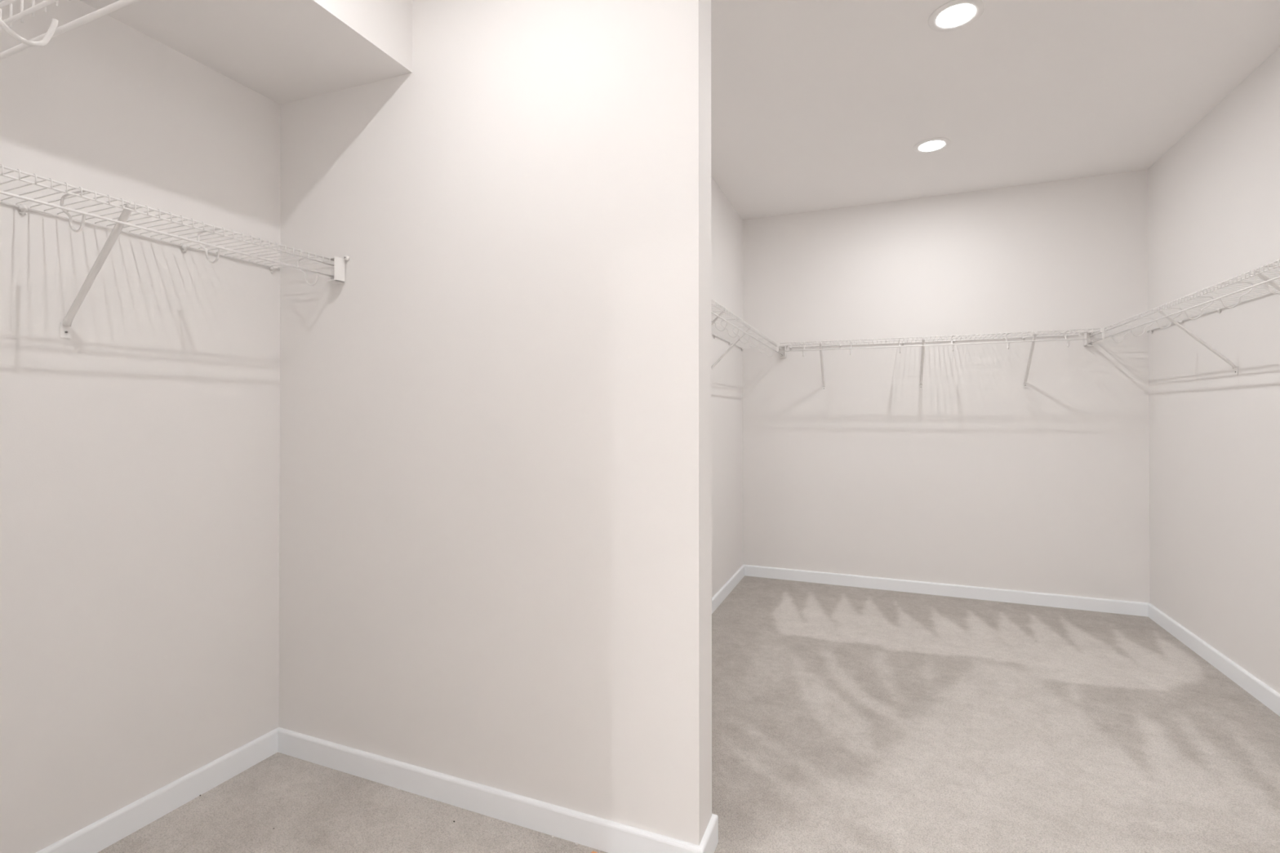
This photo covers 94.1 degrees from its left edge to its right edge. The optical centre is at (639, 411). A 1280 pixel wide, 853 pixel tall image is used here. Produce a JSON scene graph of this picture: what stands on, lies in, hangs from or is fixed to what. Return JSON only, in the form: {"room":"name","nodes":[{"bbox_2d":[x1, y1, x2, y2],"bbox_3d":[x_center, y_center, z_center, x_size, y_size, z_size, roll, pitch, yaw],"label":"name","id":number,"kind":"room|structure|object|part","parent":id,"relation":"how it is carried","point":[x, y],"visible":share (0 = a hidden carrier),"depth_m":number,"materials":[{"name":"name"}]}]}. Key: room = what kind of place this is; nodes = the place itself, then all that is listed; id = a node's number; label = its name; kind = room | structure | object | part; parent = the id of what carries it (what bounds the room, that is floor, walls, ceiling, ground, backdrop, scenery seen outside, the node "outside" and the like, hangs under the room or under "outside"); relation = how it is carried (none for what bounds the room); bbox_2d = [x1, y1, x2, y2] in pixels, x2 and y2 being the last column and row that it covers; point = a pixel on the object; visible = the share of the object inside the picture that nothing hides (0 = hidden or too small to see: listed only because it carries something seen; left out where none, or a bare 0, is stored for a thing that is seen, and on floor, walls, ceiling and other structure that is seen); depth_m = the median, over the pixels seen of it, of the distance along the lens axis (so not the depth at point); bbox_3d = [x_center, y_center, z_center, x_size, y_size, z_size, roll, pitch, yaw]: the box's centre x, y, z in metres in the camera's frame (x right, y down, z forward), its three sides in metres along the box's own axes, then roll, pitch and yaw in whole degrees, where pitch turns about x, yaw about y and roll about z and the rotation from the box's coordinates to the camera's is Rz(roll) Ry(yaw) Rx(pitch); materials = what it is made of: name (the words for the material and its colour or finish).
{"room":"walk-in closet","nodes":[
{"label":"walk-in closet","id":0,"kind":"room"},
{"bbox_2d":[0,0,280,852],"bbox_3d":[-1.653,-0.080,1.571,0.120,2.840,1.666,0,0,22],"label":"wall","id":1,"kind":"structure","parent":0,"point":[140,449],"depth_m":1.75,"materials":[{"name":"paint"}]},
{"bbox_2d":[35,728,278,852],"bbox_3d":[-1.593,1.199,1.530,0.014,0.082,1.419,0,0,22],"label":"baseboard","id":2,"kind":"structure","parent":1,"relation":"attached to","point":[116,826],"depth_m":1.83,"materials":[{"name":"paint"}]},
{"bbox_2d":[0,164,349,338],"bbox_3d":[-1.449,-0.374,1.491,0.348,0.345,1.411,0,0,23],"label":"wire shelf","id":3,"kind":"object","parent":1,"relation":"attached to","point":[337,275],"visible":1,"depth_m":1.60,"materials":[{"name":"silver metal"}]},
{"bbox_3d":[-1.565,-0.222,1.623,0.003,0.043,0.025,0,0,22],"label":"foot plate","id":4,"kind":"part","parent":3,"relation":"part of","materials":[{"name":"white metal"}]},
{"bbox_3d":[-1.591,-0.529,1.546,0.006,0.006,1.399,0,0,22],"label":"rail","id":5,"kind":"part","parent":3,"relation":"part of","materials":[{"name":"white metal"}]},
{"bbox_3d":[-1.323,-0.513,1.437,0.005,0.005,1.411,0,0,22],"label":"lip rail","id":6,"kind":"part","parent":3,"relation":"part of","materials":[{"name":"white metal"}]},
{"bbox_3d":[-1.321,-0.474,1.436,0.006,0.007,1.411,0,0,22],"label":"hang rail","id":7,"kind":"part","parent":3,"relation":"part of","materials":[{"name":"white metal"}]},
{"bbox_3d":[-1.323,-0.531,1.437,0.005,0.005,1.411,0,0,22],"label":"rail","id":8,"kind":"part","parent":3,"relation":"part of","materials":[{"name":"white metal"}]},
{"bbox_2d":[80,0,412,104],"bbox_3d":[-1.312,-1.315,1.433,0.623,0.373,1.423,0,0,22],"label":"ceiling","id":9,"kind":"structure","parent":0,"point":[284,51],"depth_m":1.83,"materials":[{"name":"paint"}]},
{"bbox_2d":[278,0,711,845],"bbox_3d":[-0.563,-0.078,1.959,1.608,2.840,0.128,0,0,22],"label":"wall","id":10,"kind":"structure","parent":0,"point":[495,467],"depth_m":1.81,"materials":[{"name":"paint"}]},
{"bbox_2d":[277,727,718,852],"bbox_3d":[-0.556,1.201,1.948,1.622,0.082,0.157,0,0,22],"label":"baseboard","id":11,"kind":"structure","parent":10,"relation":"attached to","point":[599,833],"depth_m":1.82,"materials":[{"name":"paint"}]},
{"bbox_2d":[97,575,1279,852],"bbox_3d":[0.570,1.242,2.112,3.585,0.001,4.755,0,0,22],"label":"floor","id":12,"kind":"structure","parent":0,"point":[846,719],"depth_m":2.17,"materials":[{"name":"carpet"}]},
{"bbox_2d":[711,176,742,597],"bbox_3d":[0.196,-0.071,3.278,0.120,2.840,2.887,0,0,22],"label":"wall","id":13,"kind":"structure","parent":0,"point":[726,224],"depth_m":4.09,"materials":[{"name":"paint"}]},
{"bbox_2d":[711,564,744,613],"bbox_3d":[0.261,1.208,3.252,0.014,0.082,2.872,0,0,22],"label":"baseboard","id":14,"kind":"structure","parent":13,"relation":"attached to","point":[728,587],"depth_m":4.06,"materials":[{"name":"paint"}]},
{"bbox_2d":[711,298,788,368],"bbox_3d":[0.409,-0.335,3.240,0.348,0.345,2.800,0,0,23],"label":"wire shelf","id":15,"kind":"object","parent":13,"relation":"attached to","point":[726,320],"visible":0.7,"depth_m":3.53,"materials":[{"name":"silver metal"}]},
{"bbox_3d":[0.274,-0.491,3.293,0.006,0.006,2.788,0,0,22],"label":"rail","id":16,"kind":"part","parent":15,"relation":"part of","materials":[{"name":"white metal"}]},
{"bbox_3d":[0.542,-0.475,3.184,0.005,0.005,2.800,0,0,22],"label":"lip rail","id":17,"kind":"part","parent":15,"relation":"part of","materials":[{"name":"white metal"}]},
{"bbox_3d":[0.542,-0.492,3.184,0.005,0.005,2.800,0,0,22],"label":"rail","id":18,"kind":"part","parent":15,"relation":"part of","materials":[{"name":"white metal"}]},
{"bbox_3d":[0.545,-0.435,3.183,0.006,0.007,2.800,0,0,22],"label":"hang rail","id":19,"kind":"part","parent":15,"relation":"part of","materials":[{"name":"white metal"}]},
{"bbox_2d":[742,169,1150,603],"bbox_3d":[1.979,-0.066,4.176,2.748,2.840,0.120,0,0,22],"label":"wall","id":20,"kind":"structure","parent":0,"point":[976,477],"depth_m":4.04,"materials":[{"name":"paint"}]},
{"bbox_2d":[776,328,1104,391],"bbox_3d":[1.898,-0.323,3.980,1.896,0.334,0.306,0,0,22],"label":"wire shelf","id":21,"kind":"object","parent":20,"relation":"attached to","point":[1034,336],"visible":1,"depth_m":3.89,"materials":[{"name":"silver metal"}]},
{"bbox_3d":[1.953,-0.484,4.116,1.796,0.006,0.006,0,0,22],"label":"rail","id":22,"kind":"part","parent":21,"relation":"part of","materials":[{"name":"white metal"}]},
{"bbox_3d":[1.843,-0.429,3.845,1.896,0.007,0.006,0,0,22],"label":"hang rail","id":23,"kind":"part","parent":21,"relation":"part of","materials":[{"name":"white metal"}]},
{"bbox_3d":[1.844,-0.468,3.848,1.896,0.005,0.005,0,0,22],"label":"lip rail","id":24,"kind":"part","parent":21,"relation":"part of","materials":[{"name":"white metal"}]},
{"bbox_3d":[1.844,-0.486,3.848,1.896,0.005,0.005,0,0,22],"label":"rail","id":25,"kind":"part","parent":21,"relation":"part of","materials":[{"name":"white metal"}]},
{"bbox_3d":[2.517,-0.178,3.891,0.025,0.043,0.003,0,0,22],"label":"foot plate","id":26,"kind":"part","parent":21,"relation":"part of","materials":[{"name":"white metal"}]},
{"bbox_2d":[744,564,1148,617],"bbox_3d":[1.954,1.213,4.106,2.508,0.082,0.014,0,0,22],"label":"baseboard","id":27,"kind":"structure","parent":20,"relation":"attached to","point":[1077,602],"depth_m":4.02,"materials":[{"name":"paint"}]},
{"bbox_2d":[711,0,1279,219],"bbox_3d":[0.001,-1.556,0.739,3.818,0.100,7.993,0,0,22],"label":"ceiling","id":28,"kind":"structure","parent":0,"point":[816,104],"depth_m":2.73,"materials":[{"name":"paint"}]},
{"bbox_2d":[913,137,951,153],"bbox_3d":[1.631,-1.484,3.329,0.189,0.013,0.189,0,0,22],"label":"recessed light","id":29,"kind":"object","parent":28,"relation":"in","point":[933,144],"visible":1,"depth_m":3.31,"materials":[{"name":"white plastic"}]},
{"bbox_2d":[928,0,984,31],"bbox_3d":[1.191,-1.491,2.245,0.189,0.013,0.189,0,0,22],"label":"recessed light","id":30,"kind":"object","parent":28,"relation":"in","point":[957,14],"visible":1,"depth_m":2.23,"materials":[{"name":"white plastic"}]},
{"bbox_2d":[1147,47,1279,693],"bbox_3d":[1.714,-0.091,0.034,0.120,2.840,7.753,0,0,22],"label":"wall","id":31,"kind":"structure","parent":0,"point":[1214,196],"depth_m":2.87,"materials":[{"name":"paint"}]},
{"bbox_2d":[1080,258,1279,375],"bbox_3d":[2.444,-0.342,2.396,0.348,0.345,2.832,0,0,21],"label":"wire shelf","id":32,"kind":"object","parent":31,"relation":"attached to","point":[1177,308],"visible":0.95,"depth_m":2.74,"materials":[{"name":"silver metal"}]},
{"bbox_3d":[2.306,-0.441,2.450,0.006,0.007,2.831,0,0,22],"label":"hang rail","id":33,"kind":"part","parent":32,"relation":"part of","materials":[{"name":"white metal"}]},
{"bbox_3d":[2.309,-0.481,2.449,0.005,0.005,2.831,0,0,22],"label":"lip rail","id":34,"kind":"part","parent":32,"relation":"part of","materials":[{"name":"white metal"}]},
{"bbox_3d":[2.309,-0.498,2.449,0.005,0.005,2.831,0,0,22],"label":"rail","id":35,"kind":"part","parent":32,"relation":"part of","materials":[{"name":"white metal"}]},
{"bbox_3d":[2.577,-0.498,2.340,0.006,0.006,2.819,0,0,22],"label":"rail","id":36,"kind":"part","parent":32,"relation":"part of","materials":[{"name":"white metal"}]},
{"bbox_3d":[2.748,-0.189,2.744,0.003,0.043,0.025,0,0,22],"label":"foot plate","id":37,"kind":"part","parent":32,"relation":"part of","materials":[{"name":"white metal"}]},
{"bbox_2d":[1147,603,1279,716],"bbox_3d":[2.276,1.198,1.588,0.014,0.082,4.438,0,0,22],"label":"baseboard","id":38,"kind":"structure","parent":31,"relation":"attached to","point":[1268,696],"depth_m":2.86,"materials":[{"name":"paint"}]},
{"bbox_3d":[-0.232,-0.089,0.157,3.578,2.840,0.115,0,0,22],"label":"wall","id":39,"kind":"structure","parent":0,"visible":0},
{"bbox_2d":[0,0,138,60],"bbox_3d":[-0.954,-0.382,0.678,1.215,0.334,0.303,0,0,22],"label":"wire shelf","id":40,"kind":"object","parent":39,"relation":"attached to","point":[42,40],"visible":1,"depth_m":0.73,"materials":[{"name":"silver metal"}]},
{"bbox_3d":[-0.899,-0.543,0.813,1.215,0.005,0.005,0,0,22],"label":"rail","id":41,"kind":"part","parent":40,"relation":"part of","materials":[{"name":"white metal"}]},
{"bbox_3d":[-0.899,-0.517,0.813,1.215,0.005,0.005,0,0,22],"label":"lip rail","id":42,"kind":"part","parent":40,"relation":"part of","materials":[{"name":"white metal"}]}
]}

